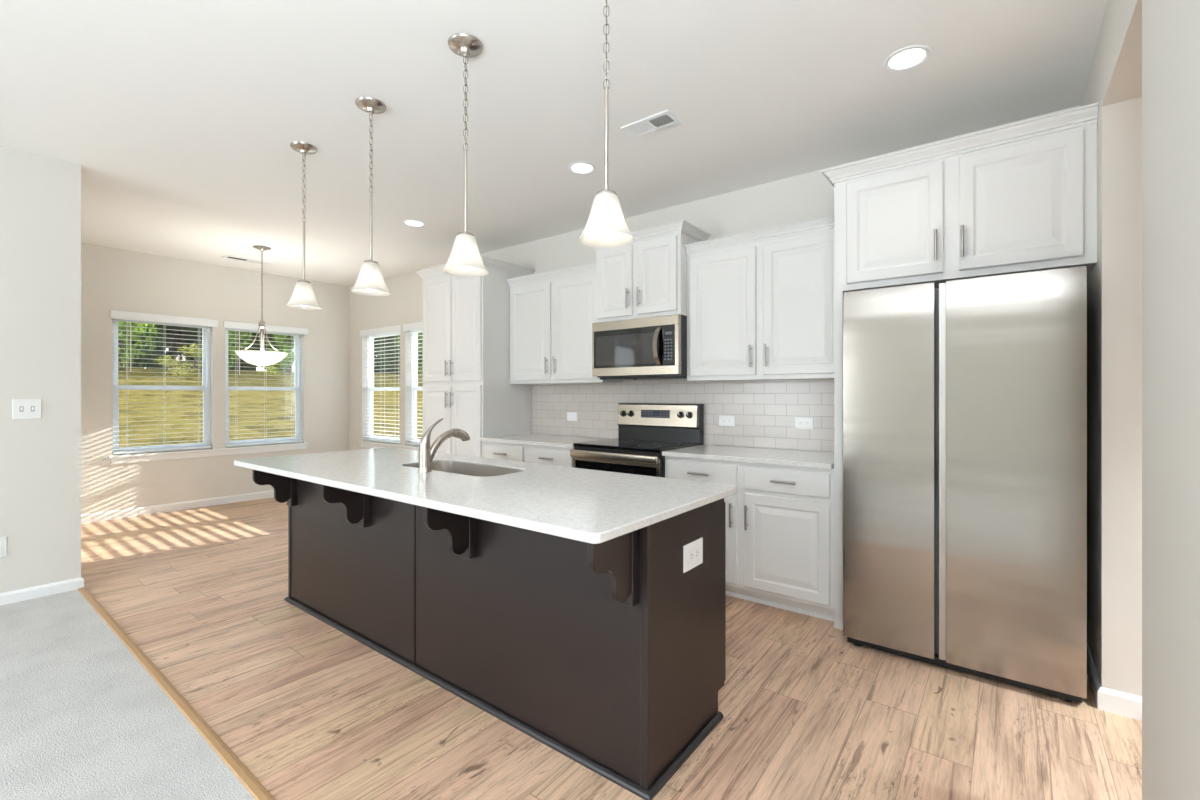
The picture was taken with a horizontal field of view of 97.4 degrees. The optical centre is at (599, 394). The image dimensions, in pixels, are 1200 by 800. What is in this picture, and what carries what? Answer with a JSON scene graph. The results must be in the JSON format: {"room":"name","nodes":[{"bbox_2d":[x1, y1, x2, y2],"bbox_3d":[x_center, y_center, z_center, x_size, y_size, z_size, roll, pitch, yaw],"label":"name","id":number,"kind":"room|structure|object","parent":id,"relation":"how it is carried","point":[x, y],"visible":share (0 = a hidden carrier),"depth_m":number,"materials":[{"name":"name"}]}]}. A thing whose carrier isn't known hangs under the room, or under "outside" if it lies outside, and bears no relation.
{"room":"kitchen","nodes":[
{"label":"kitchen","id":0,"kind":"room"},
{"bbox_2d":[0,145,80,592],"bbox_3d":[-5.952,-0.120,2.355,2.490,2.840,4.886,0,0,38],"label":"wall","id":1,"kind":"structure","parent":0,"point":[40,196],"depth_m":3.38,"materials":[{"name":"white paint"}]},
{"bbox_2d":[0,536,6,557],"bbox_3d":[-3.698,0.938,3.238,0.008,0.126,0.078,0,0,38],"label":"electrical outlet","id":2,"kind":"object","parent":1,"relation":"attached to","point":[3,540],"visible":1,"depth_m":3.26,"materials":[{"name":"white plastic"}]},
{"bbox_2d":[12,399,41,418],"bbox_3d":[-3.620,0.088,3.334,0.014,0.126,0.126,0,0,38],"label":"light switch","id":3,"kind":"object","parent":1,"relation":"attached to","point":[21,408],"visible":1,"depth_m":3.33,"materials":[{"name":"white plastic"}]},
{"bbox_2d":[0,577,83,605],"bbox_3d":[-5.114,1.260,1.720,0.413,0.079,4.899,0,0,38],"label":"baseboard","id":4,"kind":"structure","parent":1,"relation":"attached to","point":[24,594],"depth_m":3.38,"materials":[{"name":"white wood"}]},
{"bbox_2d":[78,587,274,799],"bbox_3d":[-0.177,1.293,1.001,8.300,0.010,0.044,0,0,38],"label":"trim","id":5,"kind":"structure","parent":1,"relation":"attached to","point":[256,789],"depth_m":2.14,"materials":[{"name":"brown wood"}]},
{"bbox_2d":[0,589,254,799],"bbox_3d":[-1.721,1.327,-0.903,8.430,0.066,4.872,0,0,38],"label":"carpet","id":6,"kind":"object","parent":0,"point":[81,718],"visible":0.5,"depth_m":2.07,"materials":[{"name":"grey carpet"}]},
{"bbox_2d":[81,243,348,514],"bbox_3d":[-4.565,-0.120,6.329,0.150,2.840,3.380,0,0,38],"label":"wall","id":7,"kind":"structure","parent":0,"point":[111,278],"depth_m":6.08,"materials":[{"name":"white paint"}]},
{"bbox_2d":[112,318,209,454],"bbox_3d":[-4.915,-0.115,5.930,0.070,1.500,0.880,0,0,38],"label":"window","id":8,"kind":"structure","parent":7,"relation":"in","point":[205,387],"depth_m":5.90,"materials":[{"name":"white plastic"}]},
{"bbox_2d":[110,310,217,453],"bbox_3d":[-4.836,-0.132,5.888,0.088,1.510,0.946,0,0,38],"label":"window blind","id":9,"kind":"object","parent":8,"relation":"attached to","point":[116,314],"visible":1,"depth_m":5.82,"materials":[{"name":"white plastic"}]},
{"bbox_2d":[81,490,273,523],"bbox_3d":[-4.503,1.255,6.275,0.014,0.090,3.090,0,0,38],"label":"baseboard","id":10,"kind":"structure","parent":7,"relation":"attached to","point":[132,512],"depth_m":5.89,"materials":[{"name":"white wood"}]},
{"bbox_2d":[109,443,307,463],"bbox_3d":[-4.529,0.679,6.285,0.100,0.086,1.973,0,0,38],"label":"window sill","id":11,"kind":"structure","parent":7,"relation":"attached to","point":[119,459],"depth_m":6.12,"materials":[{"name":"white wood"}]},
{"bbox_2d":[225,328,300,447],"bbox_3d":[-4.299,-0.115,6.733,0.070,1.500,0.891,0,0,38],"label":"window","id":12,"kind":"structure","parent":7,"relation":"in","point":[297,368],"depth_m":6.86,"materials":[{"name":"white plastic"}]},
{"bbox_2d":[224,321,307,446],"bbox_3d":[-4.220,-0.132,6.691,0.088,1.510,0.957,0,0,38],"label":"window blind","id":13,"kind":"object","parent":12,"relation":"attached to","point":[227,324],"visible":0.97,"depth_m":6.64,"materials":[{"name":"white plastic"}]},
{"bbox_2d":[418,448,431,472],"bbox_3d":[-0.880,0.326,2.650,0.066,0.121,0.066,0,0,38],"label":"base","id":14,"kind":"object","parent":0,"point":[425,454],"depth_m":2.63,"materials":[{"name":"silver metal"}]},
{"bbox_2d":[0,0,1107,286],"bbox_3d":[-1.774,-1.590,1.097,10.950,0.100,8.280,0,0,38],"label":"ceiling","id":15,"kind":"structure","parent":0,"point":[180,119],"depth_m":2.80,"materials":[{"name":"white paint"}]},
{"bbox_2d":[222,255,271,265],"bbox_3d":[-4.025,-1.536,6.022,0.160,0.007,0.450,0,0,38],"label":"ceiling vent","id":16,"kind":"object","parent":15,"relation":"in","point":[225,256],"visible":1,"depth_m":6.01,"materials":[{"name":"white metal"}]},
{"bbox_2d":[235,245,287,367],"bbox_3d":[-3.528,-0.910,5.507,0.464,1.258,0.464,0,0,38],"label":"pendant","id":17,"kind":"object","parent":15,"relation":"hanging from","point":[261,358],"visible":1,"depth_m":5.44,"materials":[{"name":"white glass"}]},
{"bbox_2d":[285,142,321,309],"bbox_3d":[-1.840,-1.040,3.279,0.198,0.997,0.198,0,0,38],"label":"pendant light","id":18,"kind":"object","parent":15,"relation":"hanging from","point":[303,297],"visible":1,"depth_m":3.25,"materials":[{"name":"white glass"}]},
{"bbox_2d":[350,97,390,295],"bbox_3d":[-1.215,-1.040,2.799,0.198,0.997,0.198,0,0,38],"label":"pendant light","id":19,"kind":"object","parent":15,"relation":"hanging from","point":[370,281],"visible":1,"depth_m":2.77,"materials":[{"name":"white glass"}]},
{"bbox_2d":[403,220,425,226],"bbox_3d":[-1.663,-1.537,4.725,0.192,0.006,0.192,0,0,38],"label":"recessed light","id":20,"kind":"object","parent":15,"relation":"in","point":[414,223],"visible":1,"depth_m":4.73,"materials":[{"name":"white plastic"}]},
{"bbox_2d":[442,33,488,276],"bbox_3d":[-0.591,-1.040,2.319,0.198,0.997,0.198,0,0,38],"label":"pendant light","id":21,"kind":"object","parent":15,"relation":"hanging from","point":[465,260],"visible":1,"depth_m":2.30,"materials":[{"name":"white glass"}]},
{"bbox_2d":[457,231,473,235],"bbox_3d":[-0.591,-0.683,2.319,0.074,0.074,0.074,0,0,38],"label":"socket","id":22,"kind":"object","parent":21,"relation":"attached to","point":[465,233],"depth_m":2.29,"materials":[{"name":"silver metal"}]},
{"bbox_2d":[568,162,595,174],"bbox_3d":[-0.122,-1.537,3.578,0.192,0.006,0.192,0,0,38],"label":"recessed light","id":23,"kind":"object","parent":15,"relation":"in","point":[582,168],"visible":1,"depth_m":3.58,"materials":[{"name":"white"}]},
{"bbox_2d":[578,0,634,247],"bbox_3d":[0.022,-1.040,1.849,0.198,0.997,0.198,0,0,38],"label":"pendant light","id":24,"kind":"object","parent":15,"relation":"hanging from","point":[606,226],"visible":1,"depth_m":1.83,"materials":[{"name":"white glass"}]},
{"bbox_2d":[596,189,616,194],"bbox_3d":[0.022,-0.683,1.849,0.074,0.074,0.074,0,0,38],"label":"socket","id":25,"kind":"object","parent":24,"relation":"attached to","point":[603,192],"depth_m":1.81,"materials":[{"name":"silver metal"}]},
{"bbox_2d":[621,110,681,138],"bbox_3d":[0.289,-1.536,3.000,0.315,0.007,0.152,0,0,38],"label":"ceiling vent","id":26,"kind":"object","parent":15,"relation":"in","point":[664,119],"visible":1,"depth_m":2.99,"materials":[{"name":"white metal"}]},
{"bbox_2d":[883,45,931,71],"bbox_3d":[1.405,-1.537,2.414,0.192,0.006,0.192,0,0,38],"label":"recessed light","id":27,"kind":"object","parent":15,"relation":"in","point":[910,57],"visible":1,"depth_m":2.41,"materials":[{"name":"white plastic"}]},
{"bbox_2d":[81,497,1141,799],"bbox_3d":[-0.241,1.330,3.094,10.950,0.060,3.245,0,0,38],"label":"floor","id":28,"kind":"structure","parent":0,"point":[312,711],"depth_m":2.15,"materials":[{"name":"brown wood"}]},
{"bbox_2d":[415,256,534,457],"bbox_3d":[-1.263,0.026,5.306,1.038,2.548,0.678,0,0,38],"label":"pantry cabinet","id":29,"kind":"object","parent":28,"relation":"on","point":[466,320],"visible":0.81,"depth_m":5.00,"materials":[{"name":"white wood"}]},
{"bbox_2d":[252,469,725,799],"bbox_3d":[-0.781,0.859,2.694,2.723,0.883,0.888,0,0,38],"label":"kitchen island","id":30,"kind":"object","parent":28,"relation":"on","point":[610,656],"visible":0.76,"depth_m":2.06,"materials":[{"name":"brown wood"}]},
{"bbox_2d":[234,447,737,543],"bbox_3d":[-0.791,0.401,2.684,2.735,0.030,0.990,0,0,38],"label":"island countertop","id":31,"kind":"structure","parent":30,"relation":"on","point":[583,505],"depth_m":2.15,"materials":[{"name":"white stone"}]},
{"bbox_2d":[418,418,469,472],"bbox_3d":[-0.806,0.253,2.747,0.066,0.267,0.310,0,0,38],"label":"kitchen faucet","id":32,"kind":"object","parent":31,"relation":"on","point":[427,452],"visible":1,"depth_m":2.66,"materials":[{"name":"silver metal"}]},
{"bbox_2d":[404,461,525,476],"bbox_3d":[-0.734,0.494,2.817,0.743,0.205,0.323,0,0,38],"label":"sink","id":33,"kind":"object","parent":31,"relation":"in","point":[470,469],"visible":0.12,"depth_m":3.02,"materials":[{"name":"silver metal"}]},
{"bbox_2d":[683,538,702,572],"bbox_3d":[0.347,0.593,1.959,0.008,0.098,0.148,0,0,38],"label":"electrical outlet","id":34,"kind":"object","parent":30,"relation":"attached to","point":[693,551],"visible":1,"depth_m":1.95,"materials":[{"name":"white plastic"}]},
{"bbox_2d":[689,551,693,561],"bbox_3d":[0.337,0.593,1.940,0.002,0.033,0.033,0,0,38],"label":"socket","id":35,"kind":"object","parent":34,"relation":"attached to","point":[691,553],"depth_m":1.94,"materials":[{"name":"grey plastic"}]},
{"bbox_2d":[695,548,698,558],"bbox_3d":[0.362,0.593,1.974,0.002,0.033,0.033,0,0,38],"label":"socket","id":36,"kind":"object","parent":34,"relation":"attached to","point":[696,549],"depth_m":1.97,"materials":[{"name":"grey plastic"}]},
{"bbox_2d":[483,441,573,467],"bbox_3d":[-0.458,0.859,4.682,1.101,0.883,0.667,0,0,38],"label":"base cabinet","id":37,"kind":"object","parent":28,"relation":"on","point":[556,456],"visible":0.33,"depth_m":4.42,"materials":[{"name":"white wood"}]},
{"bbox_2d":[480,434,609,448],"bbox_3d":[-0.451,0.401,4.689,1.102,0.030,0.649,0,0,38],"label":"countertop","id":38,"kind":"structure","parent":37,"relation":"on","point":[560,441],"depth_m":4.58,"materials":[{"name":"white stone"}]},
{"bbox_2d":[570,403,703,477],"bbox_3d":[0.288,0.685,4.090,0.788,1.230,0.697,0,0,38],"label":"electric range","id":39,"kind":"object","parent":28,"relation":"on","point":[645,430],"visible":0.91,"depth_m":4.09,"materials":[{"name":"grey metal"}]},
{"bbox_2d":[573,438,698,452],"bbox_3d":[0.278,0.383,4.077,0.784,0.023,0.580,0,0,38],"label":"cooktop","id":40,"kind":"object","parent":39,"relation":"in","point":[617,445],"depth_m":3.97,"materials":[{"name":"black glass"}]},
{"bbox_2d":[665,456,833,620],"bbox_3d":[1.053,0.859,3.521,1.104,0.883,0.667,0,0,38],"label":"base cabinet","id":41,"kind":"object","parent":28,"relation":"on","point":[780,519],"visible":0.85,"depth_m":3.15,"materials":[{"name":"white wood"}]},
{"bbox_2d":[662,444,833,468],"bbox_3d":[1.054,0.401,3.533,1.095,0.030,0.649,0,0,38],"label":"countertop","id":42,"kind":"structure","parent":41,"relation":"on","point":[796,458],"depth_m":3.42,"materials":[{"name":"white stone"}]},
{"bbox_2d":[821,102,1098,629],"bbox_3d":[1.890,0.026,2.868,1.128,2.548,0.706,0,0,38],"label":"tall cabinet","id":43,"kind":"object","parent":28,"relation":"on","point":[1018,197],"visible":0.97,"depth_m":2.56,"materials":[{"name":"white wood"}]},
{"bbox_2d":[843,266,1086,702],"bbox_3d":[1.861,0.381,2.751,0.930,1.838,0.770,0,0,38],"label":"refrigerator","id":44,"kind":"object","parent":28,"relation":"on","point":[965,400],"visible":1,"depth_m":2.40,"materials":[{"name":"grey metal"}]},
{"bbox_2d":[349,106,1079,451],"bbox_3d":[0.761,-0.120,4.276,10.800,2.840,0.150,0,0,38],"label":"wall","id":45,"kind":"structure","parent":0,"point":[808,196],"depth_m":5.04,"materials":[{"name":"white paint"}]},
{"bbox_2d":[367,332,399,443],"bbox_3d":[-2.853,-0.115,7.095,0.934,1.500,0.070,0,0,38],"label":"window","id":46,"kind":"structure","parent":45,"relation":"in","point":[371,358],"depth_m":7.33,"materials":[{"name":"white plastic"}]},
{"bbox_2d":[360,325,401,443],"bbox_3d":[-2.894,-0.132,7.016,1.000,1.510,0.088,0,0,38],"label":"window blind","id":47,"kind":"object","parent":46,"relation":"attached to","point":[392,329],"visible":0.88,"depth_m":7.02,"materials":[{"name":"white plastic"}]},
{"bbox_2d":[359,441,418,450],"bbox_3d":[-2.491,0.679,6.703,2.044,0.086,0.100,0,0,38],"label":"window sill","id":48,"kind":"structure","parent":45,"relation":"attached to","point":[364,444],"depth_m":6.93,"materials":[{"name":"white"}]},
{"bbox_2d":[411,329,422,445],"bbox_3d":[-2.020,-0.115,6.455,0.934,1.500,0.070,0,0,38],"label":"window","id":49,"kind":"structure","parent":45,"relation":"in","point":[414,377],"depth_m":6.70,"materials":[{"name":"white plastic"}]},
{"bbox_2d":[403,322,422,445],"bbox_3d":[-2.061,-0.132,6.376,1.000,1.510,0.088,0,0,38],"label":"window blind","id":50,"kind":"object","parent":49,"relation":"attached to","point":[413,326],"visible":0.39,"depth_m":6.56,"materials":[{"name":"white plastic"}]},
{"bbox_2d":[506,262,622,383],"bbox_3d":[-0.349,-0.603,4.809,1.119,0.994,0.353,0,0,38],"label":"upper cabinet","id":51,"kind":"object","parent":45,"relation":"attached to","point":[553,313],"visible":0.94,"depth_m":4.68,"materials":[{"name":"white wood"}]},
{"bbox_2d":[593,220,710,322],"bbox_3d":[0.376,-0.917,4.194,0.884,0.662,0.446,0,0,38],"label":"upper cabinet","id":52,"kind":"object","parent":45,"relation":"attached to","point":[646,277],"visible":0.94,"depth_m":3.99,"materials":[{"name":"white wood"}]},
{"bbox_2d":[592,314,686,379],"bbox_3d":[0.353,-0.351,4.180,0.794,0.468,0.439,0,0,38],"label":"microwave","id":53,"kind":"object","parent":52,"relation":"attached to","point":[649,348],"visible":0.94,"depth_m":4.01,"materials":[{"name":"grey metal"}]},
{"bbox_2d":[531,379,833,451],"bbox_3d":[0.505,0.120,4.371,3.008,0.530,0.009,0,0,38],"label":"backsplash","id":54,"kind":"structure","parent":45,"relation":"attached to","point":[765,412],"depth_m":4.05,"materials":[{"name":"tile"}]},
{"bbox_2d":[567,412,576,420],"bbox_3d":[-0.262,0.202,4.950,0.122,0.080,0.006,0,0,38],"label":"electrical outlet","id":55,"kind":"object","parent":54,"relation":"attached to","point":[571,416],"visible":1,"depth_m":4.95,"materials":[{"name":"white plastic"}]},
{"bbox_2d":[719,415,734,426],"bbox_3d":[0.964,0.196,4.007,0.130,0.083,0.008,0,0,38],"label":"electrical outlet","id":56,"kind":"object","parent":54,"relation":"attached to","point":[724,420],"visible":1,"depth_m":4.00,"materials":[{"name":"white plastic"}]},
{"bbox_2d":[795,417,813,428],"bbox_3d":[1.415,0.195,3.661,0.128,0.082,0.008,0,0,38],"label":"electrical outlet","id":57,"kind":"object","parent":54,"relation":"attached to","point":[800,422],"visible":1,"depth_m":3.66,"materials":[{"name":"white plastic"}]},
{"bbox_2d":[684,216,833,380],"bbox_3d":[1.153,-0.603,3.656,1.109,0.994,0.353,0,0,38],"label":"upper cabinet","id":58,"kind":"object","parent":45,"relation":"attached to","point":[760,303],"visible":0.94,"depth_m":3.55,"materials":[{"name":"white wood"}]},
{"bbox_2d":[1080,0,1199,799],"bbox_3d":[2.930,-0.120,0.764,3.082,2.840,2.780,0,0,38],"label":"wall","id":59,"kind":"structure","parent":0,"point":[1143,286],"depth_m":1.45,"materials":[{"name":"white paint"}]},
{"bbox_2d":[1087,644,1141,720],"bbox_3d":[2.358,1.255,2.442,0.159,0.090,0.774,0,0,38],"label":"baseboard","id":60,"kind":"structure","parent":59,"relation":"attached to","point":[1109,700],"depth_m":2.16,"materials":[{"name":"white wood"}]},
{"label":"outside","id":61,"kind":"structure","parent":0,"visible":0},
{"bbox_2d":[118,367,422,446],"bbox_3d":[-17.641,-0.364,23.001,84.000,4.028,75.000,0,0,38],"label":"ground","id":62,"kind":"structure","parent":61,"point":[250,407],"depth_m":17.10,"materials":[{"name":"green plant"}]},
{"bbox_2d":[118,321,157,370],"bbox_3d":[-24.815,-3.726,27.503,2.674,5.940,2.796,0,0,-37],"label":"tree","id":63,"kind":"object","parent":62,"relation":"on","point":[123,327],"visible":0.31,"depth_m":27.57,"materials":[{"name":"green plant"}]},
{"bbox_2d":[123,323,165,368],"bbox_3d":[-28.505,-7.704,31.887,4.408,14.315,5.236,0,0,-9],"label":"tree","id":64,"kind":"object","parent":62,"relation":"on","point":[149,358],"visible":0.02,"depth_m":32.72,"materials":[{"name":"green plant"}]},
{"bbox_2d":[147,325,194,368],"bbox_3d":[-31.492,-9.198,38.930,5.236,17.514,4.408,0,0,5],"label":"tree","id":65,"kind":"object","parent":62,"relation":"on","point":[172,346],"visible":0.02,"depth_m":38.75,"materials":[{"name":"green plant"}]},
{"bbox_2d":[154,356,194,376],"bbox_3d":[-22.245,-1.411,27.736,1.586,1.384,1.793,0,0,38],"label":"bush","id":66,"kind":"object","parent":62,"relation":"on","point":[168,360],"visible":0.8,"depth_m":27.59,"materials":[{"name":"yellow plant"}]},
{"bbox_2d":[167,327,201,369],"bbox_3d":[-35.305,-9.749,46.370,5.777,18.572,4.864,0,0,21],"label":"tree","id":67,"kind":"object","parent":62,"relation":"on","point":[181,356],"visible":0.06,"depth_m":45.70,"materials":[{"name":"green plant"}]},
{"bbox_2d":[180,343,201,369],"bbox_3d":[-24.521,-2.222,32.675,2.203,1.922,2.491,0,0,38],"label":"bush","id":68,"kind":"object","parent":62,"relation":"on","point":[189,349],"visible":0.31,"depth_m":32.19,"materials":[{"name":"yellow plant"}]},
{"bbox_2d":[187,327,258,369],"bbox_3d":[-25.282,-7.548,36.618,5.235,14.074,4.408,0,0,16],"label":"tree","id":69,"kind":"object","parent":62,"relation":"on","point":[198,334],"visible":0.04,"depth_m":36.45,"materials":[{"name":"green plant"}]},
{"bbox_2d":[199,330,251,369],"bbox_3d":[-22.271,-3.909,31.258,2.666,6.141,2.803,0,0,-18],"label":"tree","id":70,"kind":"object","parent":62,"relation":"on","point":[229,332],"visible":0.11,"depth_m":31.67,"materials":[{"name":"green plant"}]},
{"bbox_2d":[229,333,267,370],"bbox_3d":[-28.240,-9.169,42.942,4.408,17.690,5.235,0,0,12],"label":"tree","id":71,"kind":"object","parent":62,"relation":"on","point":[244,365],"visible":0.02,"depth_m":41.28,"materials":[{"name":"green plant"}]},
{"bbox_2d":[255,364,281,375],"bbox_3d":[-19.348,-1.556,30.684,1.498,1.307,1.694,0,0,38],"label":"bush","id":72,"kind":"object","parent":62,"relation":"on","point":[269,368],"visible":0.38,"depth_m":30.75,"materials":[{"name":"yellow plant"}]},
{"bbox_2d":[264,334,292,371],"bbox_3d":[-30.933,-9.692,51.714,5.777,18.408,4.864,0,0,44],"label":"tree","id":73,"kind":"object","parent":62,"relation":"on","point":[269,335],"visible":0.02,"depth_m":51.31,"materials":[{"name":"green plant"}]},
{"bbox_2d":[267,334,292,372],"bbox_3d":[-19.618,-3.882,33.525,2.845,5.806,2.628,0,0,12],"label":"tree","id":74,"kind":"object","parent":62,"relation":"on","point":[288,361],"visible":0.13,"depth_m":33.16,"materials":[{"name":"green plant"}]},
{"bbox_2d":[374,336,399,373],"bbox_3d":[-18.301,-7.127,45.424,4.408,12.854,5.236,0,0,16],"label":"tree","id":75,"kind":"object","parent":62,"relation":"on","point":[379,361],"visible":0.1,"depth_m":43.55,"materials":[{"name":"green plant"}]},
{"bbox_2d":[390,348,399,373],"bbox_3d":[-21.578,-9.591,52.300,5.236,18.335,4.408,0,0,-42],"label":"tree","id":76,"kind":"object","parent":62,"relation":"on","point":[395,371],"visible":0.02,"depth_m":52.57,"materials":[{"name":"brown plant"}]},
{"bbox_2d":[394,332,422,371],"bbox_3d":[-14.852,-3.375,41.885,2.628,4.242,2.845,0,0,14],"label":"tree","id":77,"kind":"object","parent":62,"relation":"on","point":[420,337],"visible":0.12,"depth_m":41.55,"materials":[{"name":"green plant"}]},
{"bbox_2d":[418,333,422,373],"bbox_3d":[-17.504,-6.274,54.624,5.236,10.650,4.408,0,0,-31],"label":"tree","id":78,"kind":"object","parent":62,"relation":"on","point":[421,333],"visible":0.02,"depth_m":52.67,"materials":[{"name":"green plant"}]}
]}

